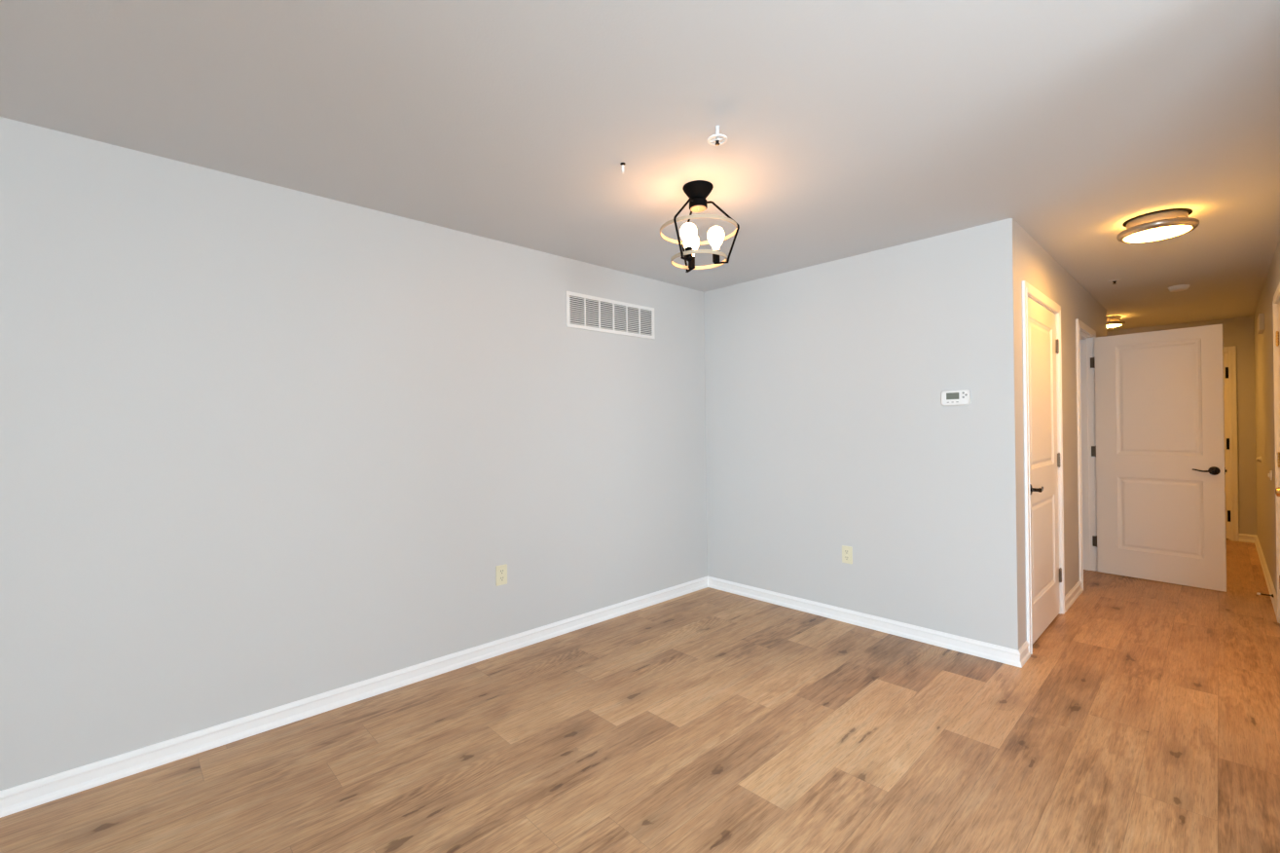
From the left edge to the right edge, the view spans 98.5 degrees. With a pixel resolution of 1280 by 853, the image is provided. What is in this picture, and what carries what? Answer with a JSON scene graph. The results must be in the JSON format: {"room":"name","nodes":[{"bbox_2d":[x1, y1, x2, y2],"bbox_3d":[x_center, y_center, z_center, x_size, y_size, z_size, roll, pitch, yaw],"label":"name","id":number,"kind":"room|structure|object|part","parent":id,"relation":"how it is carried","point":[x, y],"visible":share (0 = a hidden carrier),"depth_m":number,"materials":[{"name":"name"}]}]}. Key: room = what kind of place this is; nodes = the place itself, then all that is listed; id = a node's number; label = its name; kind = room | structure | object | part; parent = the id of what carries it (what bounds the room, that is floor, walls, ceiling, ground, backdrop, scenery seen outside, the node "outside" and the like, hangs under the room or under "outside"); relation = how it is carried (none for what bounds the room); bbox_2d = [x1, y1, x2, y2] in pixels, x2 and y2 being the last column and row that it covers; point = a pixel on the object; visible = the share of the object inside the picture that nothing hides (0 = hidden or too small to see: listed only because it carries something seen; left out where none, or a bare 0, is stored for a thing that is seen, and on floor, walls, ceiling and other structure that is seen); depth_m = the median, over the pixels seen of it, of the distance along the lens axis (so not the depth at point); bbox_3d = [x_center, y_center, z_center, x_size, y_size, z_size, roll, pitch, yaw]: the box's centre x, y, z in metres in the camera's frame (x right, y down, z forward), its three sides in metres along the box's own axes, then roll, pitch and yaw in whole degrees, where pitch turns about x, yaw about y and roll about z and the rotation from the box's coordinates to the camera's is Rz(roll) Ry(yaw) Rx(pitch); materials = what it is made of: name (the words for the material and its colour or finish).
{"room":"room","nodes":[
{"label":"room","id":0,"kind":"room"},
{"bbox_2d":[0,116,707,790],"bbox_3d":[-0.268,0.112,3.881,9.460,2.440,0.120,-1,0,-44],"label":"wall","id":1,"kind":"structure","parent":0,"point":[264,446],"depth_m":2.50,"materials":[{"name":"grey paint"}]},
{"bbox_2d":[0,576,708,817],"bbox_3d":[-1.532,1.303,2.567,5.800,0.085,0.019,-1,0,-44],"label":"baseboard","id":2,"kind":"structure","parent":1,"relation":"attached to","point":[14,799],"depth_m":2.49,"materials":[{"name":"white paint"}]},
{"bbox_2d":[495,563,507,585],"bbox_3d":[-0.818,0.878,3.259,0.072,0.116,0.009,-1,0,-44],"label":"wall outlet","id":3,"kind":"object","parent":1,"relation":"attached to","point":[500,570],"visible":1,"depth_m":3.25,"materials":[{"name":"beige plastic"}]},
{"bbox_2d":[565,291,655,339],"bbox_3d":[-0.187,-0.772,3.881,0.810,0.236,0.010,-1,0,-44],"label":"air vent","id":4,"kind":"object","parent":1,"relation":"in","point":[585,311],"visible":1,"depth_m":3.85,"materials":[{"name":"white metal"}]},
{"bbox_2d":[0,0,1279,330],"bbox_3d":[2.814,-1.199,2.469,12.240,0.100,6.440,-1,0,-44],"label":"ceiling","id":5,"kind":"structure","parent":0,"point":[852,128],"depth_m":1.97,"materials":[{"name":"paint"}]},
{"bbox_2d":[620,162,625,173],"bbox_3d":[-0.072,-1.093,2.336,0.022,0.041,0.030,-1,0,31],"label":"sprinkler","id":6,"kind":"object","parent":5,"relation":"attached to","point":[621,164],"visible":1,"depth_m":2.33,"materials":[{"name":"grey metal"}]},
{"bbox_2d":[659,180,739,272],"bbox_3d":[0.269,-0.935,2.568,0.368,0.364,0.360,-1,0,-44],"label":"pendant light","id":7,"kind":"object","parent":5,"relation":"hanging from","point":[697,191],"visible":1,"depth_m":2.53,"materials":[{"name":"black metal"}]},
{"bbox_3d":[0.202,-0.899,2.487,0.012,0.293,0.160,-1,0,40],"label":"arm","id":8,"kind":"part","parent":7,"relation":"part of","materials":[{"name":"black metal"}]},
{"bbox_3d":[0.236,-0.899,2.674,0.012,0.293,0.159,-1,0,-20],"label":"arm","id":9,"kind":"part","parent":7,"relation":"part of","materials":[{"name":"black metal"}]},
{"bbox_2d":[680,222,696,259],"bbox_3d":[0.222,-0.842,2.510,0.077,0.166,0.077,-1,0,-44],"label":"bulb","id":10,"kind":"object","parent":7,"relation":"attached to","point":[688,231],"depth_m":2.48,"materials":[{"name":"white glass"}]},
{"bbox_2d":[683,235,698,268],"bbox_3d":[0.247,-0.842,2.646,0.077,0.166,0.077,-1,0,-44],"label":"bulb","id":11,"kind":"object","parent":7,"relation":"attached to","point":[691,265],"depth_m":2.63,"materials":[{"name":"white glass"}]},
{"bbox_2d":[707,225,724,262],"bbox_3d":[0.352,-0.843,2.556,0.077,0.166,0.077,-1,0,-44],"label":"bulb","id":12,"kind":"object","parent":7,"relation":"attached to","point":[715,235],"depth_m":2.53,"materials":[{"name":"white glass"}]},
{"bbox_3d":[0.381,-0.901,2.551,0.160,0.293,0.012,-1,0,10],"label":"arm","id":13,"kind":"part","parent":7,"relation":"part of","materials":[{"name":"black metal"}]},
{"bbox_2d":[707,125,727,146],"bbox_3d":[0.289,-1.085,2.058,0.073,0.066,0.073,-1,0,24],"label":"sprinkler","id":14,"kind":"object","parent":5,"relation":"attached to","point":[716,135],"visible":1,"depth_m":2.05,"materials":[{"name":"paint"}]},
{"bbox_3d":[0.288,-1.095,2.058,0.020,0.046,0.020,-1,0,24],"label":"stem","id":15,"kind":"part","parent":14,"relation":"part of","materials":[{"name":"paint"}]},
{"bbox_2d":[1108,279,1120,284],"bbox_3d":[3.760,-1.143,4.367,0.074,0.028,0.074,-1,0,-44],"label":"sprinkler","id":16,"kind":"object","parent":5,"relation":"attached to","point":[1113,280],"visible":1,"depth_m":4.36,"materials":[{"name":"paint"}]},
{"bbox_2d":[1106,315,1125,328],"bbox_3d":[5.020,-1.120,5.954,0.332,0.099,0.332,-1,0,-44],"label":"flush light","id":17,"kind":"object","parent":5,"relation":"attached to","point":[1112,320],"visible":0.53,"depth_m":5.83,"materials":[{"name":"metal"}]},
{"bbox_2d":[1106,324,1121,328],"bbox_3d":[5.021,-1.077,5.954,0.280,0.013,0.280,-1,0,-44],"label":"diffuser","id":18,"kind":"object","parent":17,"relation":"attached to","point":[1108,325],"depth_m":5.88,"materials":[{"name":"white glass"}]},
{"bbox_2d":[1116,208,1199,243],"bbox_3d":[2.847,-1.099,3.038,0.332,0.099,0.332,-1,0,-44],"label":"flush light","id":19,"kind":"object","parent":5,"relation":"attached to","point":[1159,225],"visible":1,"depth_m":2.97,"materials":[{"name":"silver metal"}]},
{"bbox_3d":[2.846,-1.145,3.038,0.282,0.006,0.282,-1,0,-44],"label":"plate","id":20,"kind":"part","parent":19,"relation":"part of","materials":[{"name":"black metal"}]},
{"bbox_2d":[1124,224,1191,242],"bbox_3d":[2.848,-1.056,3.038,0.280,0.013,0.280,-1,0,-44],"label":"diffuser","id":21,"kind":"object","parent":19,"relation":"attached to","point":[1140,234],"depth_m":3.01,"materials":[{"name":"white glass"}]},
{"bbox_2d":[1168,284,1190,292],"bbox_3d":[4.480,-1.145,4.583,0.132,0.040,0.132,-1,0,-44],"label":"smoke detector","id":22,"kind":"object","parent":5,"relation":"attached to","point":[1181,287],"visible":1,"depth_m":4.55,"materials":[{"name":"white plastic"}]},
{"bbox_2d":[0,538,1279,852],"bbox_3d":[2.845,1.351,2.464,12.040,0.120,6.240,-1,0,-44],"label":"floor","id":23,"kind":"structure","parent":0,"point":[1145,716],"depth_m":2.25,"materials":[{"name":"wood"}]},
{"bbox_2d":[703,218,1023,650],"bbox_3d":[1.339,0.092,3.830,0.120,2.440,2.170,-1,0,-44],"label":"wall","id":24,"kind":"structure","parent":0,"point":[828,427],"depth_m":3.54,"materials":[{"name":"grey paint"}]},
{"bbox_2d":[841,545,852,563],"bbox_3d":[1.388,0.860,3.694,0.009,0.116,0.072,-1,0,-44],"label":"wall outlet","id":25,"kind":"object","parent":24,"relation":"attached to","point":[847,551],"visible":1,"depth_m":3.69,"materials":[{"name":"beige plastic"}]},
{"bbox_2d":[707,575,1030,667],"bbox_3d":[1.380,1.269,3.840,0.212,0.085,2.189,-1,0,-44],"label":"baseboard","id":26,"kind":"structure","parent":24,"relation":"attached to","point":[1006,655],"depth_m":3.50,"materials":[{"name":"white paint"}]},
{"bbox_2d":[940,389,970,405],"bbox_3d":[1.832,-0.166,3.202,0.028,0.090,0.152,-1,0,-44],"label":"thermostat","id":27,"kind":"object","parent":24,"relation":"attached to","point":[958,397],"visible":1,"depth_m":3.19,"materials":[{"name":"white plastic"}]},
{"bbox_2d":[1017,222,1106,643],"bbox_3d":[3.372,0.068,4.349,3.540,2.440,0.120,-1,0,-44],"label":"wall","id":28,"kind":"structure","parent":0,"point":[1037,267],"depth_m":4.01,"materials":[{"name":"grey paint"}]},
{"bbox_2d":[1022,280,1064,654],"bbox_3d":[2.525,0.232,3.528,1.034,2.130,0.140,-1,0,-44],"label":"door frame","id":29,"kind":"structure","parent":28,"relation":"attached to","point":[1028,290],"depth_m":3.15,"materials":[{"name":"white paint"}]},
{"bbox_2d":[1027,296,1061,643],"bbox_3d":[2.570,0.257,3.488,0.912,2.051,0.096,-1,0,-44],"label":"door","id":30,"kind":"structure","parent":28,"relation":"in","point":[1042,344],"depth_m":3.50,"materials":[{"name":"white paint"}]},
{"bbox_3d":[2.302,0.369,3.207,0.066,0.066,0.060,-1,0,-44],"label":"handle","id":31,"kind":"part","parent":30,"relation":"part of","materials":[{"name":"grey metal"}]},
{"bbox_2d":[1064,580,1082,612],"bbox_3d":[3.199,1.247,4.072,0.676,0.085,0.019,-1,0,-44],"label":"baseboard","id":32,"kind":"structure","parent":28,"relation":"attached to","point":[1076,591],"depth_m":4.06,"materials":[{"name":"white paint"}]},
{"bbox_2d":[1075,318,1097,589],"bbox_3d":[3.712,0.219,4.657,0.889,2.130,0.140,-1,0,-44],"label":"door frame","id":33,"kind":"structure","parent":28,"relation":"attached to","point":[1085,335],"depth_m":4.90,"materials":[{"name":"white paint"}]},
{"bbox_2d":[1090,324,1227,591],"bbox_3d":[4.244,0.244,4.551,0.156,2.052,0.826,-1,0,-38],"label":"door","id":34,"kind":"structure","parent":28,"relation":"in","point":[1158,451],"depth_m":4.50,"materials":[{"name":"white paint"}]},
{"bbox_3d":[4.369,0.343,4.283,0.017,0.023,0.115,-1,0,-35],"label":"lever","id":35,"kind":"part","parent":34,"relation":"part of","materials":[{"name":"grey metal"}]},
{"bbox_3d":[4.420,0.343,4.247,0.060,0.066,0.066,-1,0,-38],"label":"handle","id":36,"kind":"part","parent":34,"relation":"part of","materials":[{"name":"grey metal"}]},
{"bbox_2d":[1106,315,1257,535],"bbox_3d":[5.661,0.045,7.006,0.120,2.440,3.125,-1,0,-44],"label":"wall","id":37,"kind":"structure","parent":0,"point":[1238,332],"depth_m":5.98,"materials":[{"name":"grey paint"}]},
{"bbox_2d":[1223,353,1230,538],"bbox_3d":[6.220,0.218,6.377,0.099,2.053,0.818,-1,0,-44],"label":"door","id":38,"kind":"structure","parent":37,"relation":"in","point":[1225,369],"depth_m":6.11,"materials":[{"name":"white paint"}]},
{"bbox_2d":[1223,345,1239,541],"bbox_3d":[6.232,0.192,6.393,0.140,2.130,0.942,-1,0,-44],"label":"door frame","id":39,"kind":"structure","parent":37,"relation":"attached to","point":[1231,404],"depth_m":6.03,"materials":[{"name":"white paint"}]},
{"bbox_2d":[1238,533,1256,543],"bbox_3d":[6.572,1.209,5.960,0.019,0.085,0.135,-1,0,-44],"label":"baseboard","id":40,"kind":"structure","parent":37,"relation":"attached to","point":[1243,537],"depth_m":5.96,"materials":[{"name":"white paint"}]},
{"bbox_2d":[1253,238,1279,593],"bbox_3d":[4.153,0.057,3.498,6.900,2.440,0.120,-1,0,-44],"label":"wall","id":41,"kind":"structure","parent":0,"point":[1263,343],"depth_m":4.51,"materials":[{"name":"grey paint"}]},
{"bbox_2d":[1256,313,1264,333],"bbox_3d":[5.314,-0.878,4.720,0.320,0.135,0.031,-1,0,-44],"label":"door chime","id":42,"kind":"object","parent":41,"relation":"attached to","point":[1261,318],"visible":1,"depth_m":4.62,"materials":[{"name":"white plastic"}]},
{"bbox_2d":[1256,591,1273,597],"bbox_3d":[4.548,1.223,4.010,0.026,0.026,0.080,-1,0,-44],"label":"door stop","id":43,"kind":"object","parent":41,"relation":"attached to","point":[1258,593],"visible":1,"depth_m":4.01,"materials":[{"name":"grey metal"}]},
{"bbox_2d":[1254,535,1277,619],"bbox_3d":[5.405,1.221,4.769,3.353,0.085,0.019,-1,0,-44],"label":"baseboard","id":44,"kind":"structure","parent":41,"relation":"attached to","point":[1268,580],"depth_m":4.48,"materials":[{"name":"white paint"}]},
{"bbox_2d":[1267,470,1272,479],"bbox_3d":[4.725,0.366,4.134,0.070,0.070,0.020,-1,0,-44],"label":"light switch","id":45,"kind":"object","parent":41,"relation":"attached to","point":[1270,471],"visible":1,"depth_m":4.11,"materials":[{"name":"white plastic"}]},
{"bbox_3d":[4.727,0.366,4.131,0.070,0.070,0.012,-1,0,-44],"label":"plate","id":46,"kind":"part","parent":45,"relation":"part of","materials":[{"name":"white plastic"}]},
{"bbox_2d":[1272,282,1279,622],"bbox_3d":[3.864,0.215,3.235,0.979,2.130,0.140,-1,0,-44],"label":"door frame","id":47,"kind":"structure","parent":41,"relation":"attached to","point":[1276,298],"depth_m":3.58,"materials":[{"name":"white paint"}]},
{"bbox_2d":[1275,301,1279,588],"bbox_3d":[3.825,0.242,3.281,0.857,2.053,0.097,-1,0,-44],"label":"door","id":48,"kind":"structure","parent":41,"relation":"in","point":[1277,490],"depth_m":3.55,"materials":[{"name":"white paint"}]},
{"bbox_3d":[3.551,0.363,3.043,0.060,0.060,0.062,-1,0,-44],"label":"knob","id":49,"kind":"part","parent":48,"relation":"part of","materials":[{"name":"gold metal"}]}
]}

